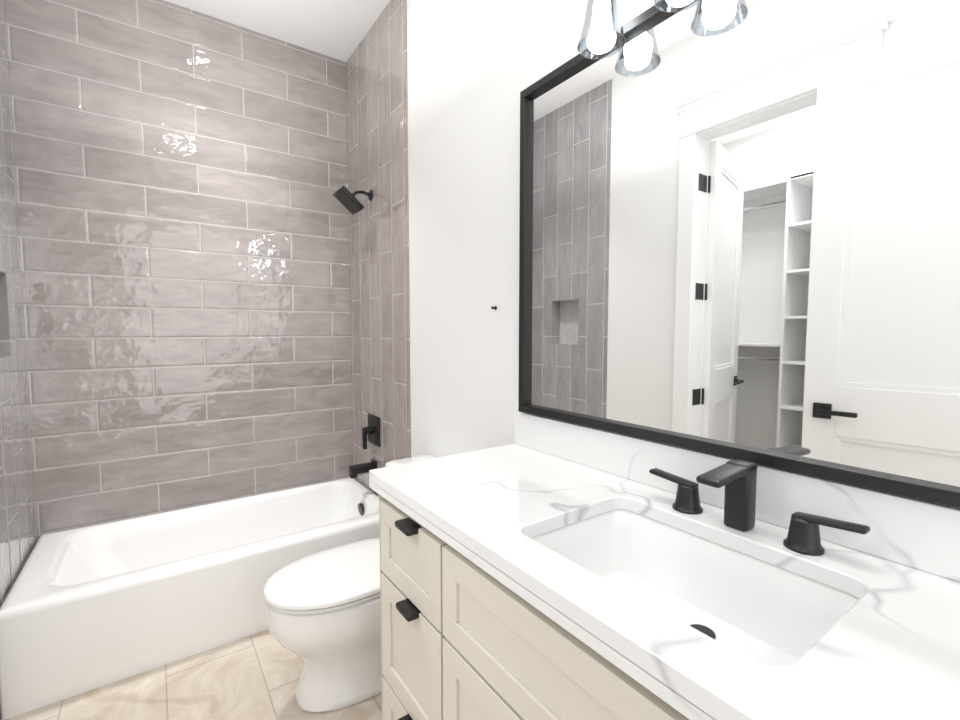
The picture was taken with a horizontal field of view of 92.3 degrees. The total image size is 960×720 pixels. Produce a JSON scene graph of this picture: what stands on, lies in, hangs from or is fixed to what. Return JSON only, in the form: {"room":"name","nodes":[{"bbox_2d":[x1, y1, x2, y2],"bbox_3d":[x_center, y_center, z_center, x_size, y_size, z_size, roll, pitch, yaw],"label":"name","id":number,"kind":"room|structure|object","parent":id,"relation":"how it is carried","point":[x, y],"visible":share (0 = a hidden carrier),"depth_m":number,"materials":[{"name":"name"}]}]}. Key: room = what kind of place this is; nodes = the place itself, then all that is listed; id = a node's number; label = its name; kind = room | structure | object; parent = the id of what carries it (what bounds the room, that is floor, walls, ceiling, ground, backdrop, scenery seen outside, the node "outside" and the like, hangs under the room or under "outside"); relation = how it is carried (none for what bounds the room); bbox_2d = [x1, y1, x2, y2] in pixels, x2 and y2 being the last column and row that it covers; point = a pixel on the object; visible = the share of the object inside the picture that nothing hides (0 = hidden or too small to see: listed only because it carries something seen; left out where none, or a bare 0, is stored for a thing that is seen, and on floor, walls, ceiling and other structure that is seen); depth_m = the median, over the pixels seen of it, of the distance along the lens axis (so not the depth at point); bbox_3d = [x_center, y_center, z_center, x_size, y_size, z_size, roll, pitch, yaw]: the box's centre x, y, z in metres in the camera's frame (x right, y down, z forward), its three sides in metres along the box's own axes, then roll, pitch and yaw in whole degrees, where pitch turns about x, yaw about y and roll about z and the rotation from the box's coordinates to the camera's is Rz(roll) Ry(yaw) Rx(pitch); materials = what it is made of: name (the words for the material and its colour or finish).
{"room":"bathroom","nodes":[
{"label":"bathroom","id":0,"kind":"room"},
{"bbox_2d":[0,629,381,719],"bbox_3d":[-1.111,1.339,0.532,3.620,0.100,4.050,-3,4,-35],"label":"floor","id":1,"kind":"structure","parent":0,"point":[255,676],"depth_m":1.68,"materials":[{"name":"tile"}]},
{"bbox_2d":[0,477,378,719],"bbox_3d":[-1.228,0.991,2.290,1.504,0.375,0.750,-3,4,-35],"label":"bathtub","id":2,"kind":"object","parent":1,"relation":"on","point":[84,609],"visible":0.79,"depth_m":1.91,"materials":[{"name":"white ceramic"}]},
{"bbox_2d":[263,455,435,712],"bbox_3d":[-0.416,0.833,1.776,0.761,0.754,0.456,-3,4,-35],"label":"toilet","id":3,"kind":"object","parent":1,"relation":"on","point":[323,615],"visible":0.48,"depth_m":1.60,"materials":[{"name":"white ceramic"}]},
{"bbox_2d":[369,475,732,719],"bbox_3d":[0.359,0.820,0.848,0.572,0.898,1.584,-3,4,-35],"label":"bathroom vanity","id":4,"kind":"object","parent":1,"relation":"on","point":[464,637],"depth_m":0.89,"materials":[{"name":"beige paint"}]},
{"bbox_2d":[369,443,959,719],"bbox_3d":[0.367,0.357,0.824,0.553,0.030,1.584,-3,4,-35],"label":"countertop","id":5,"kind":"structure","parent":4,"relation":"on","point":[887,647],"depth_m":0.71,"materials":[{"name":"white stone"}]},
{"bbox_2d":[537,503,844,654],"bbox_3d":[0.343,0.442,0.827,0.349,0.163,0.500,-3,4,-35],"label":"sink","id":6,"kind":"object","parent":5,"relation":"in","point":[762,602],"depth_m":0.93,"materials":[{"name":"white ceramic"}]},
{"bbox_2d":[645,458,872,558],"bbox_3d":[0.483,0.271,0.898,0.162,0.133,0.407,-3,4,-35],"label":"faucet","id":7,"kind":"object","parent":5,"relation":"on","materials":[{"name":"black metal"}]},
{"bbox_2d":[164,0,389,61],"bbox_3d":[-1.111,-1.735,0.338,3.620,0.100,4.050,-3,4,-35],"label":"ceiling","id":8,"kind":"structure","parent":0,"point":[337,29],"depth_m":2.46,"materials":[{"name":"white paint"}]},
{"bbox_2d":[407,0,660,457],"bbox_3d":[0.320,-0.261,1.442,0.120,2.980,4.050,-3,4,-35],"label":"wall","id":9,"kind":"structure","parent":0,"point":[475,68],"depth_m":1.83,"materials":[{"name":"white paint"}]},
{"bbox_2d":[346,0,410,496],"bbox_3d":[-0.589,-0.335,2.617,0.008,2.980,0.822,-3,4,-35],"label":"tile","id":10,"kind":"structure","parent":9,"relation":"attached to","point":[377,104],"depth_m":2.52,"materials":[{"name":"grey tile"}]},
{"bbox_2d":[333,186,372,214],"bbox_3d":[-0.695,-0.888,2.555,0.194,0.134,0.150,-3,4,-35],"label":"shower head","id":11,"kind":"object","parent":10,"relation":"attached to","point":[347,200],"visible":0.96,"depth_m":2.52},
{"bbox_2d":[349,459,376,478],"bbox_3d":[-0.678,0.629,2.663,0.150,0.080,0.070,-3,4,-35],"label":"tub spout","id":12,"kind":"object","parent":10,"relation":"attached to","point":[355,470],"visible":0.88,"depth_m":2.64,"materials":[{"name":"black metal"}]},
{"bbox_2d":[362,413,379,448],"bbox_3d":[-0.646,0.418,2.672,0.072,0.190,0.170,-3,4,-35],"label":"shower valve","id":13,"kind":"object","parent":10,"relation":"attached to","point":[372,430],"visible":1,"depth_m":2.66,"materials":[{"name":"black metal"}]},
{"bbox_2d":[577,0,625,58],"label":"sconce","id":14,"kind":"object","parent":9,"relation":"attached to","point":[599,10],"depth_m":1.15,"materials":[{"name":"clear glass"}]},
{"bbox_2d":[653,0,702,11],"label":"sconce","id":15,"kind":"object","parent":9,"relation":"attached to","point":[655,2],"depth_m":1.04,"materials":[{"name":"clear glass"}]},
{"bbox_2d":[514,411,959,582],"bbox_3d":[0.585,0.276,0.973,0.020,0.114,1.584,-3,4,-35],"label":"backsplash","id":16,"kind":"structure","parent":9,"relation":"attached to","point":[912,532],"depth_m":0.90,"materials":[{"name":"white stone"}]},
{"bbox_2d":[518,0,959,508],"bbox_3d":[0.576,-0.313,0.939,0.032,1.054,1.500,-3,4,-35],"label":"mirror","id":17,"kind":"object","parent":9,"relation":"attached to","point":[739,229],"visible":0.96,"depth_m":0.95,"materials":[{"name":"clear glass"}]},
{"bbox_3d":[-1.577,-0.328,2.506,1.750,2.980,0.120,-3,4,-35],"label":"wall","id":18,"kind":"structure","parent":0,"visible":0},
{"bbox_2d":[5,0,352,538],"bbox_3d":[-1.489,-0.327,2.490,1.624,2.980,0.008,-3,4,-35],"label":"tile","id":19,"kind":"structure","parent":18,"relation":"attached to","point":[181,179],"depth_m":2.40,"materials":[{"name":"grey tile"}]},
{"bbox_3d":[-1.964,-0.274,1.654,0.120,2.980,0.830,-3,4,-35],"label":"wall","id":20,"kind":"structure","parent":0,"visible":0},
{"bbox_2d":[0,0,37,717],"bbox_3d":[-1.869,-0.278,1.716,0.108,2.980,0.822,-3,4,-35],"label":"tiled wall","id":21,"kind":"structure","parent":20,"relation":"attached to","point":[18,527],"depth_m":1.90,"materials":[{"name":"grey tile"}]}
]}

